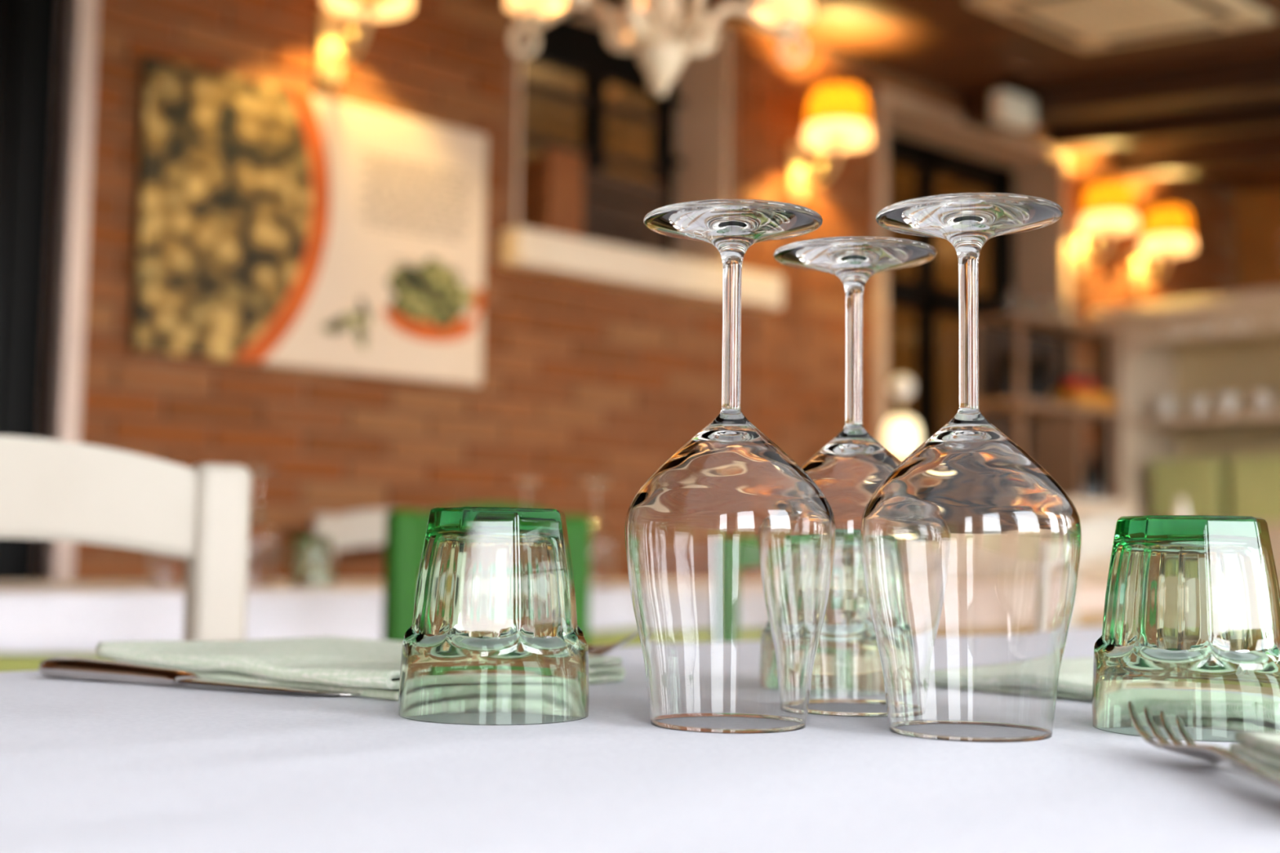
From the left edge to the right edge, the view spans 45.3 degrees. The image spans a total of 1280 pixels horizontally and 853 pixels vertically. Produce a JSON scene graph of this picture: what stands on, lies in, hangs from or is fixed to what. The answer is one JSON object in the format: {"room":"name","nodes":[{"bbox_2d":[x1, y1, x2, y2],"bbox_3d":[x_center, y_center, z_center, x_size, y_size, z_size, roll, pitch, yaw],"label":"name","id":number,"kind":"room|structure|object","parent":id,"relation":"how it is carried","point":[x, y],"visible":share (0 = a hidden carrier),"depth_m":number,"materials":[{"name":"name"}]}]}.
{"room":"restaurant","nodes":[
{"label":"restaurant","id":0,"kind":"room"},
{"bbox_2d":[31,0,1235,581],"bbox_3d":[-0.852,-0.200,4.174,9.722,2.700,0.315,5,-6,-42],"label":"wall","id":1,"kind":"structure","parent":0,"point":[581,380],"depth_m":4.39,"materials":[{"name":"brick"}]},
{"bbox_2d":[0,0,58,581],"bbox_3d":[-1.810,-0.084,3.222,1.080,2.290,0.050,5,-6,-42],"label":"door","id":2,"kind":"structure","parent":1,"relation":"in","point":[28,28],"depth_m":3.56,"materials":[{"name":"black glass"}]},
{"bbox_2d":[35,0,98,581],"bbox_3d":[-1.759,-0.116,3.162,1.192,2.345,0.110,5,-6,-42],"label":"trim","id":3,"kind":"structure","parent":1,"relation":"attached to","point":[65,412],"depth_m":3.54,"materials":[{"name":"paint"}]},
{"bbox_2d":[129,55,486,385],"bbox_3d":[-0.821,-0.502,3.989,1.006,0.711,0.032,5,-6,-42],"label":"wall picture","id":4,"kind":"object","parent":1,"relation":"attached to","point":[276,225],"visible":1,"depth_m":3.93,"materials":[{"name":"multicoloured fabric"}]},
{"bbox_2d":[317,0,413,89],"bbox_3d":[-0.705,-1.073,3.945,0.230,0.367,0.300,2,-5,-18],"label":"wall lamp","id":5,"kind":"object","parent":1,"relation":"attached to","point":[331,37],"visible":1,"depth_m":4.01,"materials":[{"name":"metal"}]},
{"bbox_2d":[520,17,684,255],"bbox_3d":[-0.198,-0.917,4.952,0.851,0.800,0.100,5,-6,-42],"label":"window","id":6,"kind":"structure","parent":1,"relation":"in","point":[567,45],"depth_m":5.01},
{"bbox_2d":[515,2,729,265],"bbox_3d":[-0.126,-0.924,4.873,0.871,0.816,0.284,5,-6,-42],"label":"trim","id":7,"kind":"structure","parent":1,"relation":"attached to","point":[701,123],"depth_m":5.12,"materials":[{"name":"paint"}]},
{"bbox_2d":[497,226,782,310],"bbox_3d":[-0.035,-0.472,4.807,1.100,0.106,0.300,5,-6,-42],"label":"trim","id":8,"kind":"structure","parent":1,"relation":"attached to","point":[521,248],"depth_m":4.61,"materials":[{"name":"paint"}]},
{"bbox_2d":[518,146,664,253],"bbox_3d":[-0.147,-0.674,4.786,0.480,0.290,0.150,5,-6,-42],"label":"wooden crate","id":9,"kind":"object","parent":8,"relation":"on","point":[557,194],"visible":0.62,"depth_m":4.67,"materials":[{"name":"brown wood"}]},
{"bbox_2d":[789,83,872,204],"bbox_3d":[0.650,-0.946,5.161,0.230,0.367,0.300,2,-5,-18],"label":"wall lamp","id":10,"kind":"object","parent":1,"relation":"attached to","point":[837,121],"visible":1,"depth_m":5.09,"materials":[{"name":"metal"}]},
{"bbox_2d":[887,131,1014,445],"bbox_3d":[1.154,0.097,6.071,1.145,2.469,0.122,5,-6,-42],"label":"door","id":11,"kind":"structure","parent":1,"relation":"in","point":[923,295],"depth_m":6.15,"materials":[{"name":"wood"}]},
{"bbox_2d":[873,85,1071,445],"bbox_3d":[1.214,0.064,6.008,1.255,2.525,0.300,5,-6,-42],"label":"trim","id":12,"kind":"structure","parent":1,"relation":"attached to","point":[1042,255],"depth_m":6.21,"materials":[{"name":"paint"}]},
{"bbox_2d":[1072,181,1137,277],"bbox_3d":[1.922,-0.814,6.325,0.252,0.367,0.230,0,-5,11],"label":"wall lamp","id":13,"kind":"object","parent":1,"relation":"attached to","point":[1108,207],"visible":1,"depth_m":6.28,"materials":[{"name":"metal"}]},
{"bbox_2d":[1132,205,1195,296],"bbox_3d":[2.271,-0.759,6.636,0.252,0.367,0.230,0,-5,11],"label":"wall lamp","id":14,"kind":"object","parent":1,"relation":"attached to","point":[1166,231],"visible":1,"depth_m":6.59,"materials":[{"name":"metal"}]},
{"bbox_2d":[520,60,988,431],"bbox_3d":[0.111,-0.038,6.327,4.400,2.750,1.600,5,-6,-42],"label":"window panes","id":15,"kind":"structure","parent":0,"point":[540,116],"depth_m":7.74,"materials":[{"name":"glass"}]},
{"bbox_2d":[559,0,1279,190],"bbox_3d":[0.102,-1.360,3.465,9.800,0.455,2.760,5,-6,-42],"label":"ceiling","id":16,"kind":"structure","parent":0,"point":[1206,106],"depth_m":5.39,"materials":[{"name":"brown wood"}]},
{"bbox_2d":[504,0,813,96],"bbox_3d":[0.059,-1.032,3.071,0.637,0.740,0.619,5,-6,-42],"label":"chandelier","id":17,"kind":"object","parent":16,"relation":"hanging from","point":[655,28],"visible":1,"depth_m":3.09,"materials":[{"name":"glass"}]},
{"bbox_2d":[990,77,1035,130],"bbox_3d":[1.368,-1.191,5.624,0.200,0.171,0.070,5,-6,-42],"label":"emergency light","id":18,"kind":"object","parent":16,"relation":"attached to","point":[1009,108],"visible":1,"depth_m":5.58,"materials":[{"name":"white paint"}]},
{"bbox_2d":[964,0,1274,51],"bbox_3d":[1.450,-1.272,4.641,0.660,0.108,0.659,5,-6,-42],"label":"air conditioner","id":19,"kind":"object","parent":16,"relation":"attached to","point":[1083,25],"visible":0.98,"depth_m":4.66,"materials":[{"name":"plastic"}]},
{"bbox_2d":[1012,0,1047,4],"bbox_3d":[1.257,-1.266,4.469,0.045,0.008,0.380,5,0,-42],"label":"vent","id":20,"kind":"object","parent":19,"relation":"attached to","point":[1014,2],"depth_m":4.59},
{"bbox_2d":[1004,9,1084,41],"bbox_3d":[1.277,-1.262,4.832,0.380,0.008,0.045,5,0,-42],"label":"vent","id":21,"kind":"object","parent":19,"relation":"attached to","point":[1025,17],"depth_m":4.82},
{"bbox_2d":[1031,0,1206,39],"bbox_3d":[1.448,-1.245,4.640,0.380,0.012,0.368,5,0,-42],"label":"grille","id":22,"kind":"object","parent":19,"relation":"attached to","point":[1099,20],"depth_m":4.63,"materials":[{"name":"plastic"}]},
{"bbox_2d":[1105,22,1222,44],"bbox_3d":[1.639,-1.233,4.812,0.045,0.008,0.380,5,0,-42],"label":"vent","id":23,"kind":"object","parent":19,"relation":"attached to","point":[1170,32],"depth_m":4.80,"materials":[{"name":"beige metal"}]},
{"bbox_2d":[1186,0,1236,17],"bbox_3d":[1.619,-1.236,4.449,0.380,0.008,0.045,5,0,-42],"label":"vent","id":24,"kind":"object","parent":19,"relation":"attached to","point":[1215,8],"depth_m":4.50,"materials":[{"name":"beige"}]},
{"bbox_2d":[1233,186,1279,292],"bbox_3d":[4.388,-0.049,5.767,0.200,2.800,4.960,5,-6,-42],"label":"wall","id":25,"kind":"structure","parent":0,"point":[1256,211],"depth_m":7.31,"materials":[{"name":"paint"}]},
{"bbox_3d":[0.339,1.130,3.038,9.900,0.100,6.660,5,-6,-42],"label":"floor","id":26,"kind":"structure","parent":0,"visible":0},
{"bbox_2d":[0,435,251,640],"bbox_3d":[-0.429,0.457,1.168,0.460,0.921,0.451,5,-6,-42],"label":"dining chair","id":27,"kind":"object","parent":26,"relation":"on","point":[51,490],"visible":0.68,"depth_m":1.43,"materials":[{"name":"wood"}]},
{"bbox_2d":[311,509,392,566],"bbox_3d":[-0.494,0.659,3.695,0.460,0.921,0.451,5,-6,-42],"label":"dining chair","id":28,"kind":"object","parent":26,"relation":"on","point":[364,528],"visible":0.19,"depth_m":3.79,"materials":[{"name":"wood"}]},
{"bbox_2d":[382,502,591,644],"bbox_3d":[-0.379,0.584,2.614,0.400,0.901,0.451,5,-6,-42],"label":"dining chair","id":29,"kind":"object","parent":26,"relation":"on","point":[405,530],"visible":0.23,"depth_m":2.37,"materials":[{"name":"wood"}]},
{"bbox_2d":[1070,515,1126,626],"bbox_3d":[0.906,0.667,3.554,0.451,0.921,0.460,-4,-6,44],"label":"dining chair","id":30,"kind":"object","parent":26,"relation":"on","point":[1098,532],"visible":0.08,"depth_m":3.36,"materials":[{"name":"wood"}]},
{"bbox_2d":[1070,497,1140,578],"bbox_3d":[1.296,0.746,5.585,1.420,0.980,0.368,5,-6,-42],"label":"sideboard","id":31,"kind":"object","parent":26,"relation":"on","point":[1095,567],"visible":0.09,"depth_m":5.77,"materials":[{"name":"paint"}]},
{"bbox_2d":[882,374,920,461],"bbox_3d":[0.882,0.020,5.171,0.128,0.390,0.128,5,-6,-42],"label":"table lamp","id":32,"kind":"object","parent":31,"relation":"on","point":[901,437],"visible":0.66,"depth_m":5.13,"materials":[{"name":"glass"}]},
{"bbox_2d":[977,311,1123,501],"bbox_3d":[1.569,-0.057,5.905,0.690,0.680,0.240,5,-6,-42],"label":"rack","id":33,"kind":"object","parent":31,"relation":"on","point":[1050,432],"visible":0.55,"depth_m":5.90,"materials":[{"name":"brown wood"}]},
{"bbox_2d":[997,335,1016,399],"bbox_3d":[1.370,-0.217,5.722,0.072,0.240,0.071,5,-6,-42],"label":"bottle","id":34,"kind":"object","parent":33,"relation":"on","point":[1006,362],"visible":0.88,"depth_m":5.69,"materials":[{"name":"black glass"}]},
{"bbox_2d":[1000,289,1020,313],"bbox_3d":[1.397,-0.461,5.776,0.070,0.100,0.070,5,-6,-42],"label":"tumbler","id":35,"kind":"object","parent":33,"relation":"on","point":[1010,298],"visible":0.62,"depth_m":5.75,"materials":[{"name":"glass"}]},
{"bbox_2d":[1023,346,1034,399],"bbox_3d":[1.452,-0.195,5.795,0.072,0.210,0.071,5,-6,-42],"label":"bottle","id":36,"kind":"object","parent":33,"relation":"on","point":[1028,371],"visible":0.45,"depth_m":5.76,"materials":[{"name":"black glass"}]},
{"bbox_2d":[1032,339,1052,400],"bbox_3d":[1.541,-0.207,5.876,0.072,0.250,0.071,5,-6,-42],"label":"bottle","id":37,"kind":"object","parent":33,"relation":"on","point":[1042,365],"visible":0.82,"depth_m":5.85,"materials":[{"name":"black glass"}]},
{"bbox_2d":[1040,297,1058,318],"bbox_3d":[1.590,-0.445,5.950,0.070,0.100,0.070,5,-6,-42],"label":"tumbler","id":38,"kind":"object","parent":33,"relation":"on","point":[1049,306],"visible":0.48,"depth_m":5.92,"materials":[{"name":"glass"}]},
{"bbox_2d":[978,397,1123,421],"bbox_3d":[1.570,-0.063,5.906,0.690,0.032,0.240,5,-6,-42],"label":"shelf","id":39,"kind":"object","parent":33,"relation":"attached to","point":[1006,409],"depth_m":5.83,"materials":[{"name":"brown wood"}]},
{"bbox_2d":[1058,302,1077,321],"bbox_3d":[1.686,-0.436,6.037,0.070,0.100,0.070,5,-6,-42],"label":"tumbler","id":40,"kind":"object","parent":33,"relation":"on","point":[1068,310],"visible":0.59,"depth_m":6.01,"materials":[{"name":"glass"}]},
{"bbox_2d":[1052,389,1115,409],"bbox_3d":[1.703,-0.099,6.015,0.280,0.060,0.200,5,-6,-42],"label":"wooden tray","id":41,"kind":"object","parent":33,"relation":"on","point":[1078,397],"visible":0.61,"depth_m":5.91,"materials":[{"name":"orange wood"}]},
{"bbox_2d":[1060,373,1082,390],"bbox_3d":[1.680,-0.145,5.971,0.084,0.120,0.084,5,-6,-42],"label":"jar","id":42,"kind":"object","parent":41,"relation":"on","point":[1069,381],"visible":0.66,"depth_m":5.94,"materials":[{"name":"glass"}]},
{"bbox_2d":[1080,375,1097,391],"bbox_3d":[1.762,-0.138,6.044,0.084,0.120,0.084,5,-6,-42],"label":"jar","id":43,"kind":"object","parent":41,"relation":"on","point":[1089,383],"visible":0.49,"depth_m":6.01,"materials":[{"name":"glass"}]},
{"bbox_2d":[1081,454,1091,499],"bbox_3d":[1.719,0.201,5.969,0.072,0.180,0.071,5,-6,-42],"label":"bottle","id":44,"kind":"object","parent":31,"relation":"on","point":[1086,473],"visible":0.42,"depth_m":5.94,"materials":[{"name":"brown glass"}]},
{"bbox_2d":[1086,450,1103,500],"bbox_3d":[1.786,0.197,6.030,0.072,0.200,0.071,5,-6,-42],"label":"bottle","id":45,"kind":"object","parent":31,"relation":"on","point":[1096,471],"visible":0.74,"depth_m":6.00,"materials":[{"name":"black glass"}]},
{"bbox_2d":[1090,287,1279,589],"bbox_3d":[2.554,0.416,6.001,0.530,1.860,1.450,5,-6,-42],"label":"hutch","id":46,"kind":"object","parent":26,"relation":"on","point":[1210,346],"visible":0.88,"depth_m":6.38,"materials":[{"name":"paint"}]},
{"bbox_2d":[1155,398,1175,416],"bbox_3d":[2.190,-0.073,6.386,0.082,0.085,0.082,5,-6,-42],"label":"coffee cup","id":47,"kind":"object","parent":46,"relation":"on","point":[1164,406],"visible":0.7,"depth_m":6.35,"materials":[{"name":"white ceramic"}]},
{"bbox_2d":[1149,457,1231,515],"bbox_3d":[2.287,0.269,6.275,0.250,0.260,0.300,5,-6,-42],"label":"chair back","id":48,"kind":"object","parent":46,"relation":"on","point":[1204,483],"visible":0.59,"depth_m":6.17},
{"bbox_2d":[1187,395,1208,414],"bbox_3d":[2.295,-0.078,6.299,0.082,0.085,0.082,5,-6,-42],"label":"coffee cup","id":49,"kind":"object","parent":46,"relation":"on","point":[1197,404],"visible":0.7,"depth_m":6.27,"materials":[{"name":"white ceramic"}]},
{"bbox_2d":[1126,408,1279,432],"bbox_3d":[2.573,-0.034,6.049,0.415,0.035,1.210,5,-6,-42],"label":"shelf","id":50,"kind":"object","parent":46,"relation":"attached to","point":[1264,420],"depth_m":6.23,"materials":[{"name":"paint"}]},
{"bbox_2d":[1216,393,1238,413],"bbox_3d":[2.370,-0.086,6.186,0.082,0.085,0.082,5,-6,-42],"label":"coffee cup","id":51,"kind":"object","parent":46,"relation":"on","point":[1226,402],"visible":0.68,"depth_m":6.15,"materials":[{"name":"white ceramic"}]},
{"bbox_2d":[1228,455,1279,523],"bbox_3d":[2.514,0.251,6.023,0.250,0.260,0.300,5,-6,-42],"label":"chair back","id":52,"kind":"object","parent":46,"relation":"on","point":[1255,481],"visible":0.79,"depth_m":5.97,"materials":[{"name":"wood"}]},
{"bbox_2d":[1251,391,1273,410],"bbox_3d":[2.476,-0.092,6.099,0.082,0.085,0.082,5,-6,-42],"label":"coffee cup","id":53,"kind":"object","parent":46,"relation":"on","point":[1261,401],"visible":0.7,"depth_m":6.07,"materials":[{"name":"white ceramic"}]},
{"bbox_2d":[1266,522,1279,532],"bbox_3d":[2.567,0.400,6.014,0.415,0.035,1.210,5,-6,-42],"label":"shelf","id":54,"kind":"object","parent":46,"relation":"attached to","point":[1273,526],"depth_m":5.86,"materials":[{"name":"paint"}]},
{"bbox_3d":[0.288,0.526,0.829,1.876,0.748,0.991,5,-6,-42],"label":"dining table","id":55,"kind":"object","parent":26,"relation":"on","visible":0},
{"bbox_2d":[0,626,1279,852],"bbox_3d":[0.288,0.281,0.846,1.954,0.260,1.077,5,-6,-42],"label":"tablecloth","id":56,"kind":"object","parent":55,"relation":"on","point":[86,766],"visible":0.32,"depth_m":0.52,"materials":[{"name":"fabric"}]},
{"bbox_2d":[39,657,360,695],"bbox_3d":[-0.245,0.136,0.833,0.218,0.012,0.022,-2,-5,27],"label":"table knife","id":57,"kind":"object","parent":56,"relation":"on","point":[78,668],"visible":1,"depth_m":0.84,"materials":[{"name":"metal"}]},
{"bbox_2d":[95,636,625,700],"bbox_3d":[-0.172,0.142,0.926,0.274,0.016,0.189,-3,-6,40],"label":"napkin","id":58,"kind":"object","parent":56,"relation":"on","point":[368,668],"visible":0.62,"depth_m":0.88,"materials":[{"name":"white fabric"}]},
{"bbox_2d":[587,631,638,656],"bbox_3d":[-0.069,0.144,1.031,0.025,0.025,0.197,5,-6,-41],"label":"fork","id":59,"kind":"object","parent":58,"relation":"on","point":[598,650],"visible":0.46,"depth_m":0.98,"materials":[{"name":"metal"}]},
{"bbox_2d":[398,506,589,725],"bbox_3d":[-0.068,0.087,0.724,0.089,0.097,0.089,1,-5,3],"label":"tumbler","id":60,"kind":"object","parent":56,"relation":"on","point":[494,637],"visible":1,"depth_m":0.69,"materials":[{"name":"green glass"}]},
{"bbox_2d":[625,199,835,733],"bbox_3d":[0.041,0.019,0.702,0.096,0.232,0.096,-3,-6,38],"label":"wine glass","id":61,"kind":"object","parent":56,"relation":"on","point":[730,543],"visible":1,"depth_m":0.66,"materials":[{"name":"clear glass"}]},
{"bbox_2d":[625,375,835,733],"bbox_3d":[0.041,0.056,0.699,0.096,0.158,0.096,5,-6,-42],"label":"bowl","id":62,"kind":"object","parent":61,"relation":"on","point":[730,543],"depth_m":0.66,"materials":[{"name":"clear glass"}]},
{"bbox_2d":[773,235,937,716],"bbox_3d":[0.108,0.026,0.777,0.096,0.232,0.096,4,-6,-37],"label":"wine glass","id":63,"kind":"object","parent":56,"relation":"on","point":[847,680],"visible":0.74,"depth_m":0.74,"materials":[{"name":"clear glass"}]},
{"bbox_2d":[800,394,902,716],"bbox_3d":[0.108,0.063,0.774,0.096,0.158,0.096,0,-5,12],"label":"bowl","id":64,"kind":"object","parent":63,"relation":"on","point":[847,680],"depth_m":0.73,"materials":[{"name":"clear glass"}]},
{"bbox_2d":[860,192,1081,742],"bbox_3d":[0.147,0.019,0.683,0.096,0.232,0.096,1,-5,-3],"label":"wine glass","id":65,"kind":"object","parent":56,"relation":"on","point":[971,548],"visible":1,"depth_m":0.65,"materials":[{"name":"clear glass"}]},
{"bbox_2d":[860,373,1081,742],"bbox_3d":[0.146,0.056,0.681,0.096,0.158,0.096,3,-5,-26],"label":"bowl","id":66,"kind":"object","parent":65,"relation":"on","point":[971,548],"depth_m":0.64,"materials":[{"name":"clear glass"}]},
{"bbox_2d":[1057,657,1093,700],"bbox_3d":[0.343,0.145,0.856,0.209,0.012,0.302,5,-6,-42],"label":"napkin","id":67,"kind":"object","parent":56,"relation":"on","point":[1076,674],"visible":0.09,"depth_m":0.84,"materials":[{"name":"white fabric"}]},
{"bbox_2d":[1092,515,1279,742],"bbox_3d":[0.252,0.090,0.700,0.089,0.097,0.089,-2,-5,32],"label":"tumbler","id":68,"kind":"object","parent":56,"relation":"on","point":[1191,628],"visible":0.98,"depth_m":0.67,"materials":[{"name":"green glass"}]},
{"bbox_2d":[1128,702,1279,787],"bbox_3d":[0.204,0.114,0.527,0.025,0.018,0.197,1,-5,2],"label":"fork","id":69,"kind":"object","parent":56,"relation":"on","point":[1214,754],"visible":1,"depth_m":0.56,"materials":[{"name":"metal"}]},
{"bbox_2d":[1229,731,1279,772],"bbox_3d":[0.317,0.114,0.484,0.193,0.015,0.191,1,-5,1],"label":"napkin","id":70,"kind":"object","parent":56,"relation":"on","point":[1264,748],"visible":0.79,"depth_m":0.55,"materials":[{"name":"white fabric"}]},
{"bbox_3d":[-0.788,0.688,3.000,2.296,0.743,0.646,5,-6,-42],"label":"dining table","id":71,"kind":"object","parent":26,"relation":"on","visible":0},
{"bbox_2d":[0,627,640,671],"bbox_3d":[-0.785,0.448,3.020,2.358,0.265,0.711,5,-6,-42],"label":"undercloth","id":72,"kind":"object","parent":71,"relation":"on","point":[9,662],"visible":0.09,"depth_m":2.45,"materials":[{"name":"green fabric"}]},
{"bbox_2d":[0,580,637,653],"bbox_3d":[-0.785,0.373,3.025,2.389,0.120,0.742,5,-6,-42],"label":"tablecloth","id":73,"kind":"object","parent":72,"relation":"on","point":[74,617],"visible":0.36,"depth_m":2.62,"materials":[{"name":"fabric"}]},
{"bbox_2d":[144,466,193,586],"bbox_3d":[-0.897,0.190,2.929,0.094,0.227,0.094,5,-6,-42],"label":"wine glass","id":74,"kind":"object","parent":73,"relation":"on","point":[163,570],"visible":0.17,"depth_m":2.89,"materials":[{"name":"clear glass"}]},
{"bbox_2d":[244,466,282,586],"bbox_3d":[-0.733,0.193,2.942,0.094,0.227,0.094,5,-6,-42],"label":"wine glass","id":75,"kind":"object","parent":73,"relation":"on","point":[265,541],"visible":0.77,"depth_m":2.91,"materials":[{"name":"clear glass"}]},
{"bbox_2d":[288,536,335,586],"bbox_3d":[-0.639,0.264,2.995,0.089,0.097,0.089,1,-5,3],"label":"tumbler","id":76,"kind":"object","parent":73,"relation":"on","point":[312,566],"visible":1,"depth_m":2.96,"materials":[{"name":"green glass"}]},
{"bbox_2d":[508,478,546,506],"bbox_3d":[-0.242,0.227,3.276,0.094,0.227,0.094,5,-6,-42],"label":"wine glass","id":77,"kind":"object","parent":73,"relation":"on","point":[527,482],"visible":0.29,"depth_m":3.27,"materials":[{"name":"clear glass"}]},
{"bbox_2d":[578,479,617,587],"bbox_3d":[-0.093,0.229,3.275,0.094,0.227,0.094,5,-6,-42],"label":"wine glass","id":78,"kind":"object","parent":73,"relation":"on","point":[604,546],"visible":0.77,"depth_m":3.24,"materials":[{"name":"clear glass"}]},
{"bbox_3d":[1.019,0.839,4.557,2.176,0.743,0.606,5,-6,-42],"label":"dining table","id":79,"kind":"object","parent":26,"relation":"on","visible":0},
{"bbox_2d":[1077,613,1103,626],"bbox_3d":[1.022,0.599,4.576,2.238,0.265,0.671,5,-6,-42],"label":"undercloth","id":80,"kind":"object","parent":79,"relation":"on","point":[1083,620],"visible":0.02,"depth_m":4.39,"materials":[{"name":"beige fabric"}]},
{"bbox_2d":[1077,578,1107,615],"bbox_3d":[1.024,0.506,4.583,2.269,0.085,0.700,5,-6,-42],"label":"tablecloth","id":81,"kind":"object","parent":80,"relation":"on","point":[1091,592],"visible":0.06,"depth_m":4.39,"materials":[{"name":"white fabric"}]},
{"bbox_2d":[1175,497,1187,515],"bbox_3d":[1.741,0.364,4.925,0.072,0.272,0.072,5,-6,-42],"label":"vase","id":82,"kind":"object","parent":81,"relation":"on","point":[1181,502],"visible":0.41,"depth_m":4.92,"materials":[{"name":"white ceramic"}]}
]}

